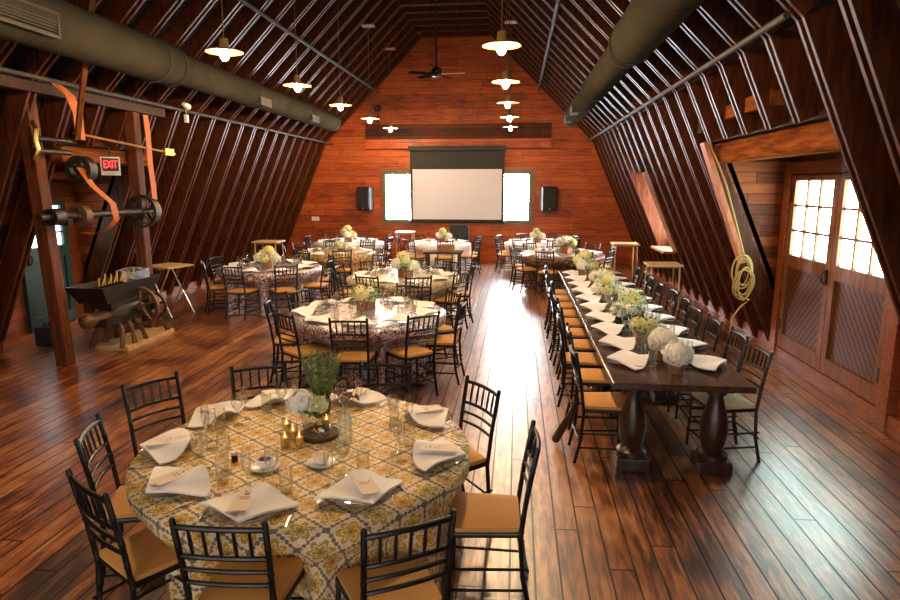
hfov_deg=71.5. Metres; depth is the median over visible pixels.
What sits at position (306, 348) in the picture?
cushion
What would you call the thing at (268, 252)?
flower arrangement
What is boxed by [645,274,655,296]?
banquet chair
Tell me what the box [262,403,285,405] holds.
glass plate
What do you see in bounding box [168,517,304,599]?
banquet chair
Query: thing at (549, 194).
grille
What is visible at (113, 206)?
belt
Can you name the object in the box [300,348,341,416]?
plant
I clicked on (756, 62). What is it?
trim
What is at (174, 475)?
menu card
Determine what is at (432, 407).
menu card
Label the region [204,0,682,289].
trim
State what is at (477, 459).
cushion
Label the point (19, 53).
ceiling
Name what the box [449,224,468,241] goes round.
floor speaker
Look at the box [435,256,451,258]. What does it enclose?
cushion
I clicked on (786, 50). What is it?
trim
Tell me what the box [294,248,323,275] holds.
banquet chair
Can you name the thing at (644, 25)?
air duct
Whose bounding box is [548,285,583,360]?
banquet chair
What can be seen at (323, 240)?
banquet chair
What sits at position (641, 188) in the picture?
trim
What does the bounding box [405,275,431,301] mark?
banquet chair
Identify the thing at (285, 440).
candle holder
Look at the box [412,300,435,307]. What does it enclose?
napkin
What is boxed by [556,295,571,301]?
cushion
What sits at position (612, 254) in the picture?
banquet chair
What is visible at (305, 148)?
trim
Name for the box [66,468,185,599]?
banquet chair
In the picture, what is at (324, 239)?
banquet chair
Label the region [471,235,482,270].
banquet chair
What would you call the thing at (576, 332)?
cushion
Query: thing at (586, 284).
napkin
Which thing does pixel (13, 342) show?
baseboard
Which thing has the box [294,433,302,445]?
candle holder
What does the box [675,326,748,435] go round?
banquet chair
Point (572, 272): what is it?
napkin
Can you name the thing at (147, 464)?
table knife
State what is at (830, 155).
wall
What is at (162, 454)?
napkin
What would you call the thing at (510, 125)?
pendant lamp
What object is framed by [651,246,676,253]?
sill
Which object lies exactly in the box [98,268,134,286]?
sticks
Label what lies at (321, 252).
napkin
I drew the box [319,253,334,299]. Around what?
banquet chair
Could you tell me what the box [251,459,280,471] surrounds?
saucer
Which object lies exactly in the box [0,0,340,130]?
air duct
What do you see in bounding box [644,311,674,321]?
napkin
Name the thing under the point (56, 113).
roof beam
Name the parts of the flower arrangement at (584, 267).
box planter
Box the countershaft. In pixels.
[30,120,175,183]
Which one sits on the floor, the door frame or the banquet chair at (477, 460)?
the banquet chair at (477, 460)
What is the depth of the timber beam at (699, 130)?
8.01 m
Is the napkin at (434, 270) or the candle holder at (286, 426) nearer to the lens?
the candle holder at (286, 426)
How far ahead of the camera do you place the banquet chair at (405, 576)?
2.56 m
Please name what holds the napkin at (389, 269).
on the glass plate
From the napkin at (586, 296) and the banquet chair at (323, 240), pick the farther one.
the banquet chair at (323, 240)
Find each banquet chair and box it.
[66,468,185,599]
[74,413,141,590]
[121,371,185,456]
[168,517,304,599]
[200,260,226,315]
[208,255,224,305]
[221,265,259,320]
[230,362,287,400]
[246,252,256,262]
[264,297,302,382]
[269,264,298,319]
[272,309,329,388]
[285,287,311,363]
[292,242,304,258]
[292,251,310,260]
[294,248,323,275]
[303,237,311,249]
[303,258,332,305]
[304,235,312,248]
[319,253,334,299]
[323,240,339,247]
[324,233,337,239]
[324,239,339,248]
[328,317,376,389]
[331,269,352,300]
[332,249,351,293]
[333,263,351,295]
[335,508,456,599]
[337,283,366,300]
[355,274,379,298]
[357,246,383,270]
[359,361,412,402]
[360,240,373,250]
[360,259,380,270]
[361,238,375,250]
[374,243,388,267]
[376,236,393,267]
[383,233,390,267]
[386,311,439,399]
[396,236,409,253]
[396,283,423,300]
[403,239,424,265]
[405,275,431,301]
[406,258,423,269]
[426,298,466,384]
[432,270,469,328]
[435,240,453,271]
[436,288,461,363]
[442,259,459,307]
[447,420,540,599]
[452,264,474,322]
[459,375,500,493]
[461,238,480,273]
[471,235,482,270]
[494,236,512,273]
[496,234,505,268]
[509,244,524,286]
[512,239,526,275]
[512,247,535,292]
[516,233,528,239]
[523,242,536,281]
[535,250,560,294]
[544,268,571,329]
[545,263,567,316]
[545,273,574,338]
[546,233,559,239]
[547,240,559,249]
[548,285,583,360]
[550,278,578,348]
[553,292,588,373]
[556,310,603,406]
[557,301,595,379]
[565,322,618,432]
[567,340,624,462]
[573,237,580,250]
[585,242,600,250]
[592,250,614,270]
[600,245,616,269]
[632,265,641,286]
[639,269,649,292]
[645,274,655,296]
[653,280,664,305]
[664,313,722,412]
[665,287,679,315]
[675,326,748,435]
[676,294,691,325]
[684,303,703,336]
[685,340,773,462]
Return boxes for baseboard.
[0,255,284,349]
[639,261,899,434]
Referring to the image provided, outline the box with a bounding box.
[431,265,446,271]
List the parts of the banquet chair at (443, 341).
seat, leg, leg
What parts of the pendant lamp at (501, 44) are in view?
lamp shade, bulb, rod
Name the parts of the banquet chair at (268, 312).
leg, leg, seat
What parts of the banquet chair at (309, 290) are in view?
leg, crest rail, rail, leg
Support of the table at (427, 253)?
on the floor
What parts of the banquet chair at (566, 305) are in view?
leg, leg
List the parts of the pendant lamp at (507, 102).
lamp shade, rod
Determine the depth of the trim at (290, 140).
14.91 m
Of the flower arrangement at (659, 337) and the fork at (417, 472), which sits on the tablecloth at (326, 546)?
the fork at (417, 472)
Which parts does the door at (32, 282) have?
handle, pane, panel, pane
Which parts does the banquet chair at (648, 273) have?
leg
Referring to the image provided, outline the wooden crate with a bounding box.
[438,244,454,251]
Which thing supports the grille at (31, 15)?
attached to the air duct at (63, 28)
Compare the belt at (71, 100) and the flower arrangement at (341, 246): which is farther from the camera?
the flower arrangement at (341, 246)
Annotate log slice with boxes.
[301,425,339,442]
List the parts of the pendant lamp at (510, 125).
lamp shade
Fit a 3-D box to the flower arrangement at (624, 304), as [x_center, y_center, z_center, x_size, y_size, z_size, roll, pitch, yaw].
[1.829,0.112,6.519,0.491,0.317,0.405,-3,11,-17]
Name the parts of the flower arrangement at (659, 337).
pot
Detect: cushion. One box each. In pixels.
[99,528,177,581]
[105,485,135,518]
[198,557,303,599]
[210,283,226,288]
[227,287,257,292]
[270,286,295,292]
[275,333,300,343]
[283,343,329,356]
[303,282,328,286]
[319,276,330,280]
[335,350,375,361]
[336,268,349,271]
[337,552,441,599]
[340,289,351,293]
[357,265,378,268]
[386,344,432,357]
[410,255,424,257]
[426,334,458,344]
[432,296,463,302]
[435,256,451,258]
[437,324,453,332]
[450,492,519,531]
[453,290,468,295]
[461,254,477,256]
[469,447,485,466]
[498,253,512,255]
[513,263,524,266]
[515,267,535,270]
[538,269,558,273]
[555,289,567,294]
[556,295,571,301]
[556,318,583,326]
[560,302,574,308]
[563,309,578,316]
[566,328,587,336]
[566,352,601,365]
[567,339,594,349]
[578,368,609,382]
[578,392,624,410]
[691,392,755,409]
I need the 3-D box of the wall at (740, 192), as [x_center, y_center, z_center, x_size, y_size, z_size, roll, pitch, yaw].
[3.867,-0.868,7.144,1.585,3.544,21.500,1,10,6]
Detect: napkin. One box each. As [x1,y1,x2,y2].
[140,428,194,464]
[145,464,210,496]
[188,400,243,427]
[199,482,299,522]
[220,265,236,269]
[229,262,244,265]
[236,267,259,271]
[244,389,308,407]
[266,268,292,270]
[281,259,299,261]
[291,306,315,316]
[298,264,313,268]
[302,261,317,264]
[304,314,330,323]
[308,299,337,307]
[311,251,324,254]
[313,468,404,503]
[324,389,386,403]
[340,297,353,301]
[349,316,377,325]
[352,274,369,279]
[354,270,370,275]
[370,268,392,271]
[370,277,394,282]
[380,296,410,301]
[382,313,420,321]
[398,277,426,282]
[404,405,448,427]
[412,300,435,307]
[413,437,465,471]
[416,307,440,315]
[425,268,442,272]
[432,275,448,279]
[440,271,456,275]
[562,270,578,275]
[565,275,585,280]
[568,280,589,287]
[571,286,594,294]
[575,293,600,301]
[580,301,607,311]
[585,310,615,321]
[591,321,623,334]
[598,334,634,350]
[607,349,647,369]
[614,281,634,286]
[615,276,627,280]
[641,304,662,311]
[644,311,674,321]
[658,324,688,335]
[676,337,706,346]
[691,354,726,370]
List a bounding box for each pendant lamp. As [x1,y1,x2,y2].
[205,0,243,60]
[283,0,310,91]
[329,0,351,109]
[361,23,378,122]
[383,47,397,131]
[482,0,520,54]
[491,0,519,88]
[497,0,518,107]
[500,19,518,121]
[503,51,517,130]
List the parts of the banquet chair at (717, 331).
leg, leg, crest rail, leg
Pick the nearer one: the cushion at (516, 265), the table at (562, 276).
the table at (562, 276)
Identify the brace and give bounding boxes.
[700,141,745,263]
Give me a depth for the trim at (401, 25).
15.50 m
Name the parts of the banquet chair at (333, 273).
leg, leg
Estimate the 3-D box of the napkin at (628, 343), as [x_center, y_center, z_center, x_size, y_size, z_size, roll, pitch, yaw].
[1.562,0.369,5.725,0.325,0.075,0.414,8,13,37]
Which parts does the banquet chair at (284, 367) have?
leg, rail, crest rail, rail, leg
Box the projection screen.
[408,145,505,222]
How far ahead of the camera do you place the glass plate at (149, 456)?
3.39 m
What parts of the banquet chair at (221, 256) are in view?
leg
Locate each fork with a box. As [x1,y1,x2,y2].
[198,496,215,519]
[316,499,329,517]
[410,471,448,475]
[430,425,458,431]
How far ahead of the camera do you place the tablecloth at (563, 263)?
13.04 m
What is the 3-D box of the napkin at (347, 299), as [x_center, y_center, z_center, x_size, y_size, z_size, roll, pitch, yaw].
[-1.169,-0.023,7.928,0.285,0.066,0.364,8,13,36]
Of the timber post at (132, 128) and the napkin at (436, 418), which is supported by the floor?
the timber post at (132, 128)
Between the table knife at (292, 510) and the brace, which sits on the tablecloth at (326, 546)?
the table knife at (292, 510)
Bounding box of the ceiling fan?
[408,0,463,78]
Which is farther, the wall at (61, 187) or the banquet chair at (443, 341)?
the wall at (61, 187)
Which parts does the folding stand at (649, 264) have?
leg, cross rail, leg, leg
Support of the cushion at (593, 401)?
on the banquet chair at (591, 402)
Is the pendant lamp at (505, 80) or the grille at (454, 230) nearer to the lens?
the pendant lamp at (505, 80)
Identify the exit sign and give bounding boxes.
[100,148,120,174]
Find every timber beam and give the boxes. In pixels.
[0,71,164,117]
[51,146,147,165]
[697,119,703,133]
[714,120,839,162]
[725,90,784,119]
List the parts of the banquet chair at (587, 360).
leg, leg, seat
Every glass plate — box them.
[142,446,194,457]
[147,494,183,498]
[212,414,237,422]
[221,513,275,524]
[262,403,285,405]
[335,401,361,404]
[336,499,388,507]
[389,321,414,323]
[432,460,462,466]
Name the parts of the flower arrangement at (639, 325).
box planter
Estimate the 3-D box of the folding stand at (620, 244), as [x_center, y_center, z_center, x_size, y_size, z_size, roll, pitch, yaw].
[3.551,-0.635,12.791,0.520,1.060,0.500,1,10,6]
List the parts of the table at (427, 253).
leg, leg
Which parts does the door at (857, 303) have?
pane, pane, pane, panel, pane, pane, pane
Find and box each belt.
[51,83,84,139]
[77,167,119,233]
[143,115,156,199]
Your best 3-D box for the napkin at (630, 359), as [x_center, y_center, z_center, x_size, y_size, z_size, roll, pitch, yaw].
[1.500,0.473,5.154,0.414,0.075,0.325,-10,14,-43]
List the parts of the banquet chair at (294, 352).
leg, crest rail, rail, rail, rail, leg, seat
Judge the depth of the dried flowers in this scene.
3.54 m
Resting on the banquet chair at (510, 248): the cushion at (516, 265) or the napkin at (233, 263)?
the cushion at (516, 265)
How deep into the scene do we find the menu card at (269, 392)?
4.25 m
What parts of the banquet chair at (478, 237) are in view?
leg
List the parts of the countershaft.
brass rod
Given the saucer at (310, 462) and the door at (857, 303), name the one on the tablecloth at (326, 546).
the saucer at (310, 462)
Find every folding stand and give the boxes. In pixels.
[152,262,194,317]
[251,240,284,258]
[395,231,415,257]
[610,242,639,285]
[643,261,683,318]
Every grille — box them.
[0,0,60,38]
[357,188,368,207]
[451,227,466,241]
[543,188,556,207]
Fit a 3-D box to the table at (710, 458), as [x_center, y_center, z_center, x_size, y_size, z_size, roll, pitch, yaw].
[1.830,0.815,5.676,1.020,0.760,2.080,1,10,6]
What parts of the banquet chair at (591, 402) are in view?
crest rail, leg, leg, seat, leg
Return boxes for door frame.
[768,158,899,425]
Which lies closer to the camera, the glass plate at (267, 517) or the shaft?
the glass plate at (267, 517)
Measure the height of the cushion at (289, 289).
0.046 m
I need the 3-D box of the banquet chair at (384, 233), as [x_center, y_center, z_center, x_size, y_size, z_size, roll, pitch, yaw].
[-1.873,-1.321,16.929,0.488,0.930,0.439,-7,13,-34]
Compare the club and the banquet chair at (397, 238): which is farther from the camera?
the banquet chair at (397, 238)
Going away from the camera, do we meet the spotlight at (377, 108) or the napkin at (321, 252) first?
the napkin at (321, 252)
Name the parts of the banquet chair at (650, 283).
leg, leg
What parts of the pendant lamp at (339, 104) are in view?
rod, lamp shade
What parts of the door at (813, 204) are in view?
pane, pane, pane, panel, pane, pane, pane, pane, handle, pane, pane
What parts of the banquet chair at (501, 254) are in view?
leg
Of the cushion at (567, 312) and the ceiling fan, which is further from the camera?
the ceiling fan
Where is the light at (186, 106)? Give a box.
[182,102,190,122]
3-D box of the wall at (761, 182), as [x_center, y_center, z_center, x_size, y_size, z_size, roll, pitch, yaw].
[3.858,-0.701,8.438,1.213,2.750,0.050,1,10,6]
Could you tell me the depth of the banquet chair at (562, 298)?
9.68 m
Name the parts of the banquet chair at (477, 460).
leg, rail, rail, seat, rail, crest rail, leg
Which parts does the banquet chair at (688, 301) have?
leg, leg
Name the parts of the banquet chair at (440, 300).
seat, leg, leg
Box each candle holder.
[280,435,289,445]
[281,419,289,431]
[288,425,297,438]
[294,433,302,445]
[321,415,329,426]
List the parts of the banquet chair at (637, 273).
leg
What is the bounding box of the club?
[552,400,578,442]
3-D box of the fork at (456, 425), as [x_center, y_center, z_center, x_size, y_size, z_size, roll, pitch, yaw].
[-0.030,0.774,3.772,0.200,0.006,0.022,-6,12,-31]
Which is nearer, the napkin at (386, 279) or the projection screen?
the napkin at (386, 279)
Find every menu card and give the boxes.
[146,435,187,445]
[151,465,192,485]
[195,404,227,412]
[226,488,253,510]
[261,389,284,396]
[350,475,380,494]
[351,387,368,394]
[415,404,443,413]
[419,444,456,451]
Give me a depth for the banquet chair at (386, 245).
14.04 m
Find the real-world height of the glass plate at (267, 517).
0.017 m
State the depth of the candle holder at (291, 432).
3.60 m
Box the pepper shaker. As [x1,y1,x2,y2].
[231,451,237,461]
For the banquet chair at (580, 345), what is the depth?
6.79 m
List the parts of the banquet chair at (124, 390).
leg, crest rail, rail, rail, rail, leg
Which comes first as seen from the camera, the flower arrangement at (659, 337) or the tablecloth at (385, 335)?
the flower arrangement at (659, 337)
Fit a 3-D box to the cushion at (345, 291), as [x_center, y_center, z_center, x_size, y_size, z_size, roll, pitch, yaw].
[-1.596,-0.145,10.387,0.370,0.046,0.386,2,11,13]
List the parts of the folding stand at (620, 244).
leg, leg, leg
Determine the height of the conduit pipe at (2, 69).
0.048 m
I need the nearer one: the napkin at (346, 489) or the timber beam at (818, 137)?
the napkin at (346, 489)
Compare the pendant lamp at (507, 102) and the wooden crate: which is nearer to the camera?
the pendant lamp at (507, 102)
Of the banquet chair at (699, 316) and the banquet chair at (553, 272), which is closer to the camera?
the banquet chair at (699, 316)
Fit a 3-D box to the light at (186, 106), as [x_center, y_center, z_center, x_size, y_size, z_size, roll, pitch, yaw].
[-4.256,-3.024,10.088,0.110,0.309,0.158,1,10,6]
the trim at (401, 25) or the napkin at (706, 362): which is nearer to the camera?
the napkin at (706, 362)
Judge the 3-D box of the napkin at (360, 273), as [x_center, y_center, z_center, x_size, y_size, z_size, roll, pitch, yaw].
[-1.429,-0.453,10.284,0.364,0.066,0.285,-7,13,-35]
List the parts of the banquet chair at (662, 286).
leg, leg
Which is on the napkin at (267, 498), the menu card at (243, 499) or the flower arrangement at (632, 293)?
the menu card at (243, 499)
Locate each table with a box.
[423,250,462,285]
[558,271,638,309]
[568,291,680,386]
[584,323,756,476]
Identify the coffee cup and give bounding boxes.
[257,454,278,468]
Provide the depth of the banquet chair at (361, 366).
4.62 m
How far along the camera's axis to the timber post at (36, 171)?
7.53 m
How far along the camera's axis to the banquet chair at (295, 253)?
12.41 m
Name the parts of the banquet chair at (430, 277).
crest rail, leg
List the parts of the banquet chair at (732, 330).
leg, leg, rail, rail, rail, crest rail, leg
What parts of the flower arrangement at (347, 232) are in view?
box planter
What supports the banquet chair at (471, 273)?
on the floor
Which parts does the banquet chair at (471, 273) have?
leg, leg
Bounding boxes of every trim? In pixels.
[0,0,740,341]
[0,0,762,227]
[0,0,790,129]
[71,0,722,146]
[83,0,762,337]
[100,0,772,341]
[107,0,746,328]
[131,0,732,320]
[152,0,720,312]
[159,0,709,306]
[175,0,699,300]
[190,0,690,294]
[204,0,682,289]
[219,0,675,285]
[232,0,668,281]
[242,4,662,277]
[251,12,656,274]
[265,18,650,270]
[270,21,645,267]
[277,27,642,264]
[365,122,551,139]
[727,0,825,123]
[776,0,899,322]
[838,0,899,183]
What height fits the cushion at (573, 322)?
0.046 m
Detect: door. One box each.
[22,201,77,332]
[777,174,840,370]
[819,173,889,405]
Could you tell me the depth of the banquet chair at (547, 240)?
15.17 m
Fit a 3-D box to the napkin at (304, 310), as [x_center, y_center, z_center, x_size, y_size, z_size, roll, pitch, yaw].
[-1.647,0.113,7.183,0.364,0.066,0.285,10,14,44]
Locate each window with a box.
[379,168,422,225]
[492,167,535,226]
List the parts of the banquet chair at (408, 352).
leg, seat, leg, rail, rail, rail, crest rail, leg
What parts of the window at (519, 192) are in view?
pane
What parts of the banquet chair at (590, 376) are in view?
leg, leg, seat, leg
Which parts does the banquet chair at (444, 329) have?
seat, leg, leg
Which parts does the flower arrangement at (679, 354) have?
pot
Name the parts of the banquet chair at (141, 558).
leg, crest rail, rail, rail, rail, leg, seat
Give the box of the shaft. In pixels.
[35,194,161,227]
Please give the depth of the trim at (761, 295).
8.39 m
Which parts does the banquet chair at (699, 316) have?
leg, leg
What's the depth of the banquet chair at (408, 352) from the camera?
6.53 m
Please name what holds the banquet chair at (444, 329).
on the floor
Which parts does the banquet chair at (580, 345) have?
leg, leg, seat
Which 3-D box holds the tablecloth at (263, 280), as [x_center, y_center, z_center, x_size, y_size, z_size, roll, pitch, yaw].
[-3.258,-0.234,11.397,1.830,0.740,1.835,-9,13,-39]
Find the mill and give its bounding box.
[65,267,173,351]
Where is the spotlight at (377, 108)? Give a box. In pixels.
[374,105,380,138]
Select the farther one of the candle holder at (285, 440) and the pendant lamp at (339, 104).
the pendant lamp at (339, 104)
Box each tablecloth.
[125,397,469,599]
[217,261,321,316]
[287,299,446,393]
[299,249,375,290]
[313,239,383,266]
[346,270,458,323]
[409,241,470,272]
[504,240,559,272]
[520,250,605,291]
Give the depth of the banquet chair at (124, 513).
3.38 m
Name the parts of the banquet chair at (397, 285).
crest rail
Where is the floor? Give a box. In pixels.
[0,261,899,599]
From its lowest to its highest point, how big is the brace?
1.556 m
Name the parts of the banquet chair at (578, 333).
leg, leg, seat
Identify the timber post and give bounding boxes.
[20,101,75,365]
[124,112,157,327]
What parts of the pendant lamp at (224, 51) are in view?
rod, lamp shade, bulb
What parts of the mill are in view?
leg, leg, leg, leg, leg, wire coil, leg, leg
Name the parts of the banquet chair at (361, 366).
leg, rail, crest rail, rail, leg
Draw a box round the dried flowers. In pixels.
[332,378,360,436]
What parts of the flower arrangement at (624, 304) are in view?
box planter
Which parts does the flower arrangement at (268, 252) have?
box planter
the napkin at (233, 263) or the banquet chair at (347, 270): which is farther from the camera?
the banquet chair at (347, 270)
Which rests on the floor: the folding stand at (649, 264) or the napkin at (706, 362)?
the folding stand at (649, 264)
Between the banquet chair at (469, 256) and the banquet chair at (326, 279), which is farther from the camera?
the banquet chair at (469, 256)
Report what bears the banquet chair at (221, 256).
on the floor
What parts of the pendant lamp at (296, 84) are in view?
rod, lamp shade, bulb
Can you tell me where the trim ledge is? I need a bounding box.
[365,138,550,148]
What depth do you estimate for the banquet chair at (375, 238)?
15.41 m
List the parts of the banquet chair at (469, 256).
leg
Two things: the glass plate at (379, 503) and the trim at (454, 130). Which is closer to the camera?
the glass plate at (379, 503)
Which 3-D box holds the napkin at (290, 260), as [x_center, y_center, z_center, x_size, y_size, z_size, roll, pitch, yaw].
[-3.066,-0.762,11.981,0.364,0.066,0.285,-2,11,-13]
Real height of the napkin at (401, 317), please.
0.066 m
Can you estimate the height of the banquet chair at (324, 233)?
0.930 m
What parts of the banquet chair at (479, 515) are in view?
leg, leg, seat, rail, leg, rail, leg, rail, crest rail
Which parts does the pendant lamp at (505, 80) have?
lamp shade, bulb, rod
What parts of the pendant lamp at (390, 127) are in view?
rod, lamp shade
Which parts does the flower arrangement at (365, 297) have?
box planter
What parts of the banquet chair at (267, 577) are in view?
leg, crest rail, rail, rail, rail, leg, seat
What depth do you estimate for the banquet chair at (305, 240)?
15.70 m
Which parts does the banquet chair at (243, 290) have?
leg, seat, leg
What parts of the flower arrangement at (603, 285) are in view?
box planter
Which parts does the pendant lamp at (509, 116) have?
lamp shade, rod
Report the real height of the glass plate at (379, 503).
0.017 m
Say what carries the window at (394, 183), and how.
in the wall at (587, 208)
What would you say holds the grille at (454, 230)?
attached to the floor speaker
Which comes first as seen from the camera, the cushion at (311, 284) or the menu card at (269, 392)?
the menu card at (269, 392)
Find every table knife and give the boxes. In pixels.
[132,464,173,466]
[169,492,213,511]
[173,423,198,429]
[284,507,295,527]
[391,476,409,494]
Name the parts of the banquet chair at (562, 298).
leg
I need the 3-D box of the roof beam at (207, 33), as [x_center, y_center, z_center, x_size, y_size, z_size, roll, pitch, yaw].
[-0.728,-2.693,9.164,10.919,6.390,0.138,1,10,6]
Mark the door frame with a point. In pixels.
(889, 377)
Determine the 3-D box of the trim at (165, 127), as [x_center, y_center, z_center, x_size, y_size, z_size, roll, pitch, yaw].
[-0.664,-2.802,9.761,10.919,6.390,0.138,1,10,6]
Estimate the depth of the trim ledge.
17.69 m
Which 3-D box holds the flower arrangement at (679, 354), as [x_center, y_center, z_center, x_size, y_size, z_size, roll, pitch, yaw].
[1.773,0.440,4.862,0.240,0.266,0.255,5,11,26]
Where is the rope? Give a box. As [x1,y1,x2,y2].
[709,143,754,332]
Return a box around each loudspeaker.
[356,187,373,210]
[540,187,556,210]
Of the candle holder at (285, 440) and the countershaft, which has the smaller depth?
the candle holder at (285, 440)
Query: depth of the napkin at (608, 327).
6.21 m
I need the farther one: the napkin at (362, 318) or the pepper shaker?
the napkin at (362, 318)
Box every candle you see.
[283,422,289,431]
[289,429,296,438]
[296,436,302,445]
[323,418,329,426]
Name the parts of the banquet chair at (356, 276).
crest rail, leg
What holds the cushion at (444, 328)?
on the banquet chair at (444, 329)
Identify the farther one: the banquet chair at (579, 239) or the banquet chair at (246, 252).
the banquet chair at (579, 239)
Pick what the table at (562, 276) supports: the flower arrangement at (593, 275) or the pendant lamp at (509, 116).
the flower arrangement at (593, 275)
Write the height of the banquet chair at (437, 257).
0.930 m
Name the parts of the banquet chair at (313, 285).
seat, leg, leg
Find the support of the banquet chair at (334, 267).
on the floor
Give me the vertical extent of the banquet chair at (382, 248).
0.930 m
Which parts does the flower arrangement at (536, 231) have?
box planter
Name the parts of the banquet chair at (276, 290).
leg, leg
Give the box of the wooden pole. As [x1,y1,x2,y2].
[74,0,94,139]
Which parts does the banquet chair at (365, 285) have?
leg, crest rail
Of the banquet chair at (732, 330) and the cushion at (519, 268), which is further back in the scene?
the cushion at (519, 268)
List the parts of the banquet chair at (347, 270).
leg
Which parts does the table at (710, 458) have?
leg, leg, leg, leg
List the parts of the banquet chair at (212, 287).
leg, leg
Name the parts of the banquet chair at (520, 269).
leg, leg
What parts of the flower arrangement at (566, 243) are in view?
box planter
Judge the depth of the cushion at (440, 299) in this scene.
9.61 m
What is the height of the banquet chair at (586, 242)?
0.930 m
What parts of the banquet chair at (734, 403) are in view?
leg, seat, leg, rail, rail, rail, crest rail, leg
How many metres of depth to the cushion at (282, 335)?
7.07 m
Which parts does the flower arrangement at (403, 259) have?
box planter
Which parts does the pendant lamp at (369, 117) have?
rod, lamp shade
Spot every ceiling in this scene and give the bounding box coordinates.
[2,0,837,138]
[61,139,125,149]
[711,101,873,142]
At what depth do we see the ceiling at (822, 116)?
5.89 m
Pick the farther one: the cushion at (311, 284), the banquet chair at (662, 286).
the cushion at (311, 284)
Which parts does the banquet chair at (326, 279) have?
leg, leg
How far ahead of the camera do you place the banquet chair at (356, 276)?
9.08 m
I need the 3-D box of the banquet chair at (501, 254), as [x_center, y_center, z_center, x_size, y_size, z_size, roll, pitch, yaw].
[1.409,-1.168,16.089,0.488,0.930,0.439,-3,11,-15]
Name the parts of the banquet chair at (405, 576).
leg, seat, leg, rail, rail, rail, crest rail, leg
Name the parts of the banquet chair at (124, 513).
crest rail, leg, rail, rail, rail, leg, seat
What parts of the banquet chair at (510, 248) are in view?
leg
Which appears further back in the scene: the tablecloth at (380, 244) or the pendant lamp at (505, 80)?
the tablecloth at (380, 244)
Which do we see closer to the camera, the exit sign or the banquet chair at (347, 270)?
the exit sign
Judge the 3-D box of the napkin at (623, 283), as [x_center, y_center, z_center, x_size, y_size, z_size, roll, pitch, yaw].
[2.484,-0.241,9.069,0.325,0.075,0.414,-6,12,-31]
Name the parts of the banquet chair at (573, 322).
leg, leg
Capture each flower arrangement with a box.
[253,245,280,267]
[285,389,328,424]
[334,240,347,250]
[339,225,356,241]
[348,279,385,311]
[391,250,419,277]
[436,227,451,242]
[530,228,545,242]
[555,234,577,253]
[570,249,600,276]
[588,267,617,280]
[590,274,623,301]
[606,295,647,326]
[614,285,647,314]
[621,309,665,345]
[647,327,677,360]
[661,339,694,374]
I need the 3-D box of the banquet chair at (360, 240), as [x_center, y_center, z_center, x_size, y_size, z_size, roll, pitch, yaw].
[-2.069,-0.917,14.714,0.439,0.930,0.488,6,12,28]
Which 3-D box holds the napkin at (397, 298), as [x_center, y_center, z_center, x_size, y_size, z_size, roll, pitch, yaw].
[-0.693,-0.019,7.910,0.364,0.066,0.285,-2,11,-13]
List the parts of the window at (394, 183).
pane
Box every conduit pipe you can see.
[0,67,332,144]
[238,0,379,93]
[537,0,559,90]
[587,11,790,141]
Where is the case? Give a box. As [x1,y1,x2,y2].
[34,321,52,345]
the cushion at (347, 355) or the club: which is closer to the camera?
the club
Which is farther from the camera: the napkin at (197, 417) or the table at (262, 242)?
the table at (262, 242)
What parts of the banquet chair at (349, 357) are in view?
leg, crest rail, rail, rail, rail, seat, leg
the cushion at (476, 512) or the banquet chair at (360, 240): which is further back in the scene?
the banquet chair at (360, 240)
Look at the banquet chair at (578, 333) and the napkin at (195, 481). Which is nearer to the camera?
the napkin at (195, 481)
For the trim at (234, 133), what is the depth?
12.11 m
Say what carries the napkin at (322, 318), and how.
on the glass plate
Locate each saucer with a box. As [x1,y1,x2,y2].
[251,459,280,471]
[306,456,335,467]
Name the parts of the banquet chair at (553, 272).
leg, leg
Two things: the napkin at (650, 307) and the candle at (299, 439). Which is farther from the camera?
the napkin at (650, 307)
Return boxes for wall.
[0,66,307,278]
[0,143,56,338]
[5,162,83,339]
[74,150,129,309]
[284,32,638,263]
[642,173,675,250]
[724,157,789,295]
[727,0,899,290]
[790,151,899,417]
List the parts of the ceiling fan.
blade, blade, down rod, motor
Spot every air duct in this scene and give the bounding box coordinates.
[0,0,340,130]
[562,0,705,126]
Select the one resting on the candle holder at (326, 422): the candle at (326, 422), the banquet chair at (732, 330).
the candle at (326, 422)
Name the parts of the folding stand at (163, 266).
leg, leg, leg, leg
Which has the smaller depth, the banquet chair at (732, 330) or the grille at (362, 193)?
the banquet chair at (732, 330)
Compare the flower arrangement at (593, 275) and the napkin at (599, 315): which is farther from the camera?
the flower arrangement at (593, 275)
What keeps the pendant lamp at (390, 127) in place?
hanging from the ceiling at (19, 53)
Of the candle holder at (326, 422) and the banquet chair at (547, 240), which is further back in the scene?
the banquet chair at (547, 240)
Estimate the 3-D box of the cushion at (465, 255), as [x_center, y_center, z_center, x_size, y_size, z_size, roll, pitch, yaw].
[0.459,-1.121,15.738,0.370,0.046,0.386,6,12,29]
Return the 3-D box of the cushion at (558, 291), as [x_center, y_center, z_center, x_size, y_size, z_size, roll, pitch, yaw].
[1.849,-0.138,10.346,0.370,0.046,0.386,2,10,8]
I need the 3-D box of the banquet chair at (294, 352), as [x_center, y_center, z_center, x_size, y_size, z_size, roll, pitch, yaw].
[-1.570,0.550,6.668,0.439,0.930,0.488,10,14,44]
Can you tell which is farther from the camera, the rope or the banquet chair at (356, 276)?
the banquet chair at (356, 276)
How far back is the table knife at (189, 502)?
2.88 m
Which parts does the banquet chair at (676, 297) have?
leg, leg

